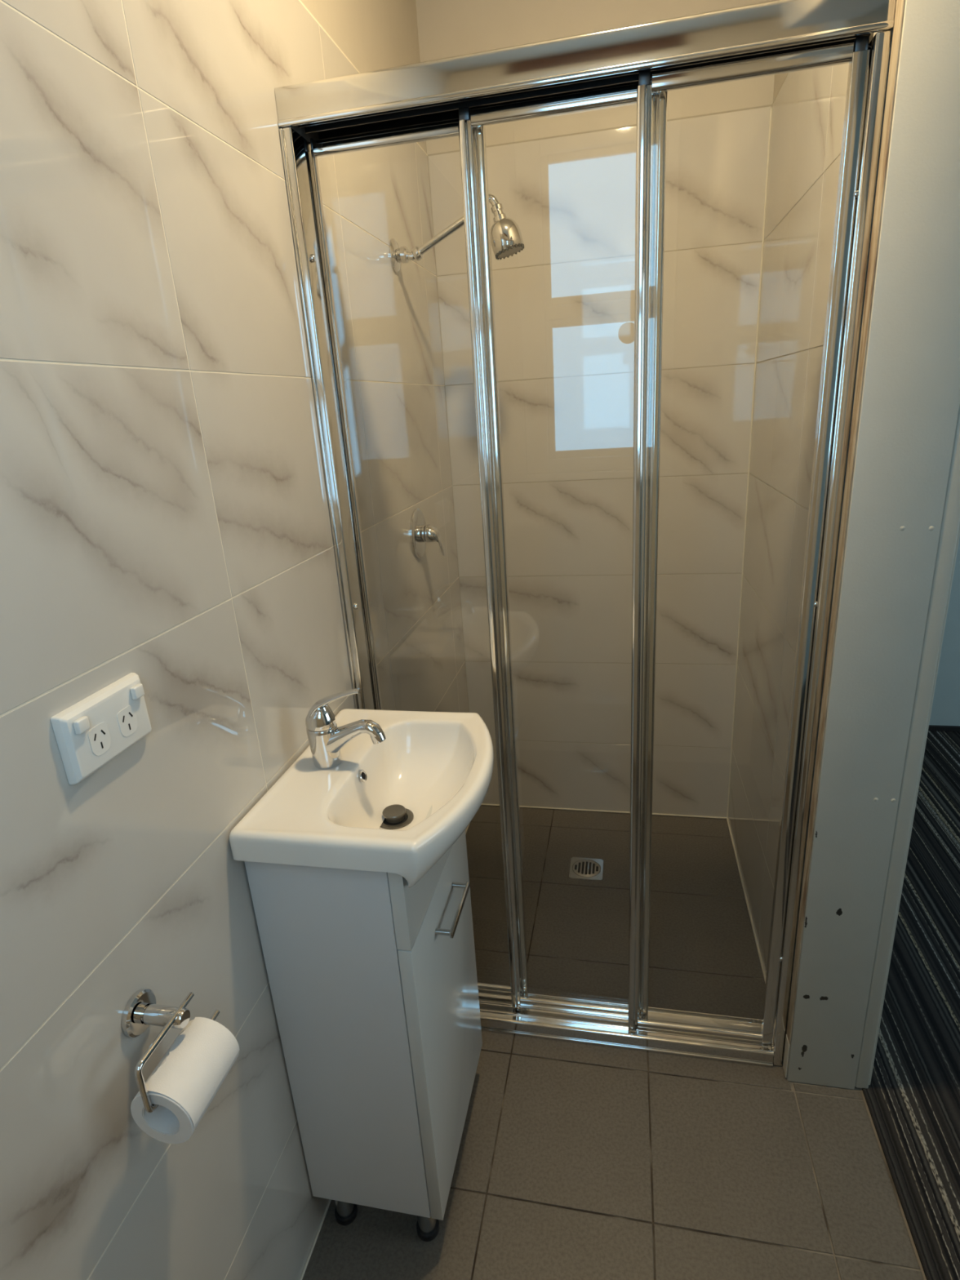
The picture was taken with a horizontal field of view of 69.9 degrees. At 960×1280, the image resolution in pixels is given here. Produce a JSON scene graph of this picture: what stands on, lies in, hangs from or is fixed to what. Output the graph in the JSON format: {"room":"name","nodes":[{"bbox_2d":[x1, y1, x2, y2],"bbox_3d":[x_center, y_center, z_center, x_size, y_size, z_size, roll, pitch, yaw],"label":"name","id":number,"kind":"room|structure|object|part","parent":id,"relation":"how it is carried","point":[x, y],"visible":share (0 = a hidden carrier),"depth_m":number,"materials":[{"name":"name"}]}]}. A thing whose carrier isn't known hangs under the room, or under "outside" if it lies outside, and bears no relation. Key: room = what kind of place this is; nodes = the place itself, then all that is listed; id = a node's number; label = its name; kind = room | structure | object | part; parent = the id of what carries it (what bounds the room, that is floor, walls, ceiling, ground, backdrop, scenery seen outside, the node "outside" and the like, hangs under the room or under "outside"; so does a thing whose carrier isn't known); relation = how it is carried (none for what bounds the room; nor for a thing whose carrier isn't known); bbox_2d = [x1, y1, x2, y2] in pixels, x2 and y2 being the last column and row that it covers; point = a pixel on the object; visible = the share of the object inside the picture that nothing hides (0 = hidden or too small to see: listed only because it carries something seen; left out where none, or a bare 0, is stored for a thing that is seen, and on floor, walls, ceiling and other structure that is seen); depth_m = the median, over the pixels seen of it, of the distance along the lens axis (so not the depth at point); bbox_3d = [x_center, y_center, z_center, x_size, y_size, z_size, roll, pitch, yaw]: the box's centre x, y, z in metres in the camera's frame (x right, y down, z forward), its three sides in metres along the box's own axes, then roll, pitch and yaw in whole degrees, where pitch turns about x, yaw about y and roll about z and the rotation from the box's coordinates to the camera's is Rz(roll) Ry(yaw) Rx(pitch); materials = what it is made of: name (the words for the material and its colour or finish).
{"room":"bathroom","nodes":[
{"label":"bathroom","id":0,"kind":"room"},
{"bbox_2d":[0,0,470,1279],"bbox_3d":[-0.370,-0.176,1.155,0.124,2.455,2.490,0,19,12],"label":"wall","id":1,"kind":"structure","parent":0,"point":[165,518],"depth_m":0.84,"materials":[{"name":"tile"}]},
{"bbox_2d":[50,672,151,785],"bbox_3d":[-0.392,0.091,0.730,0.019,0.075,0.120,0,19,12],"label":"power outlet","id":2,"kind":"object","parent":1,"relation":"attached to","point":[90,733],"visible":1,"depth_m":0.71,"materials":[{"name":"white plastic"}]},
{"bbox_2d":[72,715,90,734],"bbox_3d":[-0.396,0.085,0.683,0.006,0.014,0.015,0,19,12],"label":"rocker switch","id":3,"kind":"object","parent":2,"relation":"attached to","point":[81,724],"depth_m":0.68,"materials":[{"name":"white plastic"}]},
{"bbox_2d":[87,722,111,755],"bbox_3d":[-0.393,0.103,0.711,0.001,0.031,0.027,0,19,12],"label":"socket","id":4,"kind":"object","parent":2,"relation":"attached to","point":[99,734],"depth_m":0.71,"materials":[{"name":"white plastic"}]},
{"bbox_2d":[116,705,137,736],"bbox_3d":[-0.385,0.089,0.751,0.001,0.031,0.027,0,19,12],"label":"socket","id":5,"kind":"object","parent":2,"relation":"attached to","point":[126,715],"depth_m":0.75,"materials":[{"name":"white plastic"}]},
{"bbox_2d":[129,683,144,699],"bbox_3d":[-0.379,0.057,0.760,0.006,0.014,0.015,0,19,12],"label":"rocker switch","id":6,"kind":"object","parent":2,"relation":"attached to","point":[136,690],"depth_m":0.76,"materials":[{"name":"white plastic"}]},
{"bbox_2d":[121,988,219,1113],"bbox_3d":[-0.363,0.442,0.771,0.064,0.073,0.130,0,19,12],"label":"toilet paper holder","id":7,"kind":"object","parent":1,"relation":"attached to","point":[141,1011],"visible":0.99,"depth_m":0.77,"materials":[{"name":"silver metal"}]},
{"bbox_3d":[-0.354,0.426,0.777,0.046,0.021,0.021,0,19,12],"label":"post","id":8,"kind":"part","parent":7,"relation":"part of","materials":[{"name":"silver metal"}]},
{"bbox_2d":[130,1017,239,1143],"bbox_3d":[-0.329,0.492,0.772,0.074,0.075,0.095,0,19,12],"label":"toilet roll","id":9,"kind":"object","parent":7,"relation":"hanging from","point":[186,1080],"visible":1,"depth_m":0.75,"materials":[{"name":"paper"}]},
{"bbox_2d":[409,508,444,558],"bbox_3d":[-0.132,-0.283,1.827,0.070,0.132,0.132,0,19,12],"label":"shower mixer","id":10,"kind":"object","parent":1,"relation":"attached to","point":[420,533],"visible":1,"depth_m":1.81,"materials":[{"name":"silver metal"}]},
{"bbox_3d":[-0.163,-0.284,1.834,0.008,0.132,0.132,0,19,12],"label":"plate","id":11,"kind":"part","parent":10,"relation":"part of","materials":[{"name":"silver metal"}]},
{"bbox_3d":[-0.108,-0.254,1.832,0.024,0.059,0.022,0,19,12],"label":"lever","id":12,"kind":"part","parent":10,"relation":"part of","materials":[{"name":"silver metal"}]},
{"bbox_2d":[389,194,524,272],"bbox_3d":[-0.054,-0.945,1.594,0.312,0.138,0.072,0,19,12],"label":"shower","id":13,"kind":"object","parent":1,"relation":"attached to","point":[506,237],"visible":0.84,"depth_m":1.57,"materials":[{"name":"silver metal"}]},
{"bbox_3d":[-0.062,-0.955,1.591,0.242,0.115,0.017,0,19,12],"label":"arm","id":14,"kind":"part","parent":13,"relation":"part of","materials":[{"name":"silver metal"}]},
{"bbox_2d":[415,0,775,818],"bbox_3d":[0.358,-0.560,2.142,0.900,2.455,0.128,0,19,12],"label":"wall","id":15,"kind":"structure","parent":0,"point":[564,304],"depth_m":2.03,"materials":[{"name":"beige tile"}]},
{"bbox_2d":[302,804,926,1279],"bbox_3d":[0.226,1.043,1.460,1.138,0.120,2.490,0,19,12],"label":"floor","id":16,"kind":"structure","parent":0,"point":[575,1161],"depth_m":1.39,"materials":[{"name":"tile"}]},
{"bbox_2d":[244,805,482,1241],"bbox_3d":[-0.152,0.636,1.260,0.272,0.826,0.350,0,19,12],"label":"vanity cabinet","id":17,"kind":"object","parent":16,"relation":"on","point":[372,975],"visible":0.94,"depth_m":1.10,"materials":[{"name":"white laminate"}]},
{"bbox_3d":[-0.214,0.647,1.096,0.218,0.734,0.016,0,19,12],"label":"panel","id":18,"kind":"part","parent":17,"relation":"part of","materials":[{"name":"white laminate"}]},
{"bbox_3d":[-0.252,1.022,1.265,0.048,0.078,0.048,0,19,12],"label":"leg","id":19,"kind":"part","parent":17,"relation":"part of","materials":[{"name":"metal"}]},
{"bbox_2d":[229,708,493,887],"bbox_3d":[-0.146,0.251,1.132,0.335,0.106,0.421,0,19,12],"label":"washbasin","id":20,"kind":"object","parent":17,"relation":"in","point":[368,811],"visible":0.96,"depth_m":1.08,"materials":[{"name":"white ceramic"}]},
{"bbox_2d":[305,688,386,768],"bbox_3d":[-0.217,0.140,1.108,0.133,0.134,0.048,0,19,12],"label":"mixer tap","id":21,"kind":"object","parent":20,"relation":"on","point":[326,740],"visible":1,"depth_m":1.10,"materials":[{"name":"silver metal"}]},
{"bbox_3d":[-0.234,0.103,1.098,0.096,0.056,0.037,0,19,12],"label":"lever handle","id":22,"kind":"part","parent":21,"relation":"part of","materials":[{"name":"silver metal"}]},
{"bbox_3d":[-0.209,0.160,1.113,0.109,0.066,0.044,0,19,12],"label":"spout","id":23,"kind":"part","parent":21,"relation":"part of","materials":[{"name":"silver metal"}]},
{"bbox_3d":[-0.080,0.320,1.133,0.021,0.154,0.350,0,19,12],"label":"false drawer","id":24,"kind":"part","parent":17,"relation":"part of","materials":[{"name":"white wood"}]},
{"bbox_3d":[-0.097,1.022,1.233,0.048,0.078,0.048,0,19,12],"label":"leg","id":25,"kind":"part","parent":17,"relation":"part of","materials":[{"name":"metal"}]},
{"bbox_3d":[-0.057,0.667,1.251,0.021,0.576,0.350,0,19,12],"label":"cabinet door","id":26,"kind":"part","parent":17,"relation":"part of","materials":[{"name":"white wood"}]},
{"bbox_3d":[-0.046,0.457,1.173,0.030,0.011,0.128,0,19,12],"label":"handle","id":27,"kind":"part","parent":17,"relation":"part of","materials":[{"name":"metal"}]},
{"bbox_2d":[274,0,895,1066],"bbox_3d":[0.178,0.020,1.331,0.886,1.902,0.094,0,19,12],"label":"shower door frame","id":28,"kind":"structure","parent":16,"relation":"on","point":[460,95],"depth_m":1.14,"materials":[{"name":"metal"}]},
{"bbox_3d":[-0.146,-0.828,1.133,0.270,0.022,0.017,0,19,12],"label":"rail","id":29,"kind":"part","parent":28,"relation":"part of","materials":[{"name":"metal"}]},
{"bbox_3d":[-0.035,0.859,1.706,0.270,0.024,0.017,0,19,12],"label":"rail","id":30,"kind":"part","parent":28,"relation":"part of","materials":[{"name":"metal"}]},
{"bbox_3d":[0.122,-0.818,1.051,0.276,0.022,0.017,0,19,12],"label":"rail","id":31,"kind":"part","parent":28,"relation":"part of","materials":[{"name":"metal"}]},
{"bbox_3d":[0.233,0.869,1.625,0.276,0.024,0.017,0,19,12],"label":"rail","id":32,"kind":"part","parent":28,"relation":"part of","materials":[{"name":"metal"}]},
{"bbox_3d":[0.491,0.879,1.546,0.266,0.024,0.017,0,19,12],"label":"rail","id":33,"kind":"part","parent":28,"relation":"part of","materials":[{"name":"metal"}]},
{"bbox_3d":[0.380,-0.808,0.972,0.266,0.022,0.017,0,19,12],"label":"rail","id":34,"kind":"part","parent":28,"relation":"part of","materials":[{"name":"metal"}]},
{"bbox_2d":[568,857,604,880],"bbox_3d":[0.338,0.725,2.182,0.105,0.003,0.105,0,19,12],"label":"floor drain","id":35,"kind":"object","parent":16,"relation":"on","point":[589,868],"visible":1,"depth_m":2.18,"materials":[{"name":"metal"}]},
{"bbox_2d":[726,31,877,983],"bbox_3d":[0.853,-0.526,1.947,0.164,2.455,1.735,0,19,12],"label":"wall","id":36,"kind":"structure","parent":0,"point":[807,111],"depth_m":1.62,"materials":[{"name":"beige tile"}]},
{"bbox_2d":[782,0,959,1088],"bbox_3d":[0.664,-0.083,1.156,0.136,2.150,0.090,0,19,12],"label":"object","id":37,"kind":"structure","parent":36,"relation":"attached to","point":[906,400],"depth_m":1.09,"materials":[{"name":"grey paint"}]},
{"bbox_2d":[854,404,959,1088],"bbox_3d":[0.749,-0.084,1.140,0.032,2.150,0.085,0,19,12],"label":"trim","id":38,"kind":"structure","parent":36,"relation":"attached to","point":[949,534],"depth_m":1.20,"materials":[{"name":"grey paint"}]},
{"bbox_2d":[862,730,959,1279],"bbox_3d":[2.220,1.018,0.986,2.961,0.024,3.814,0,19,12],"label":"carpet","id":39,"kind":"object","parent":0,"point":[912,1096],"visible":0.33,"depth_m":1.55,"materials":[{"name":"black carpet"}]},
{"bbox_2d":[928,537,959,725],"bbox_3d":[2.578,-0.787,2.380,3.060,2.455,0.084,0,19,12],"label":"wall","id":40,"kind":"structure","parent":0,"point":[945,709],"depth_m":2.80,"materials":[{"name":"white paint"}]},
{"bbox_2d":[928,724,959,731],"bbox_3d":[2.603,0.373,2.733,2.944,0.020,0.012,0,19,12],"label":"baseboard","id":41,"kind":"structure","parent":40,"relation":"attached to","point":[931,727],"depth_m":2.87,"materials":[{"name":"black rubber"}]}
]}

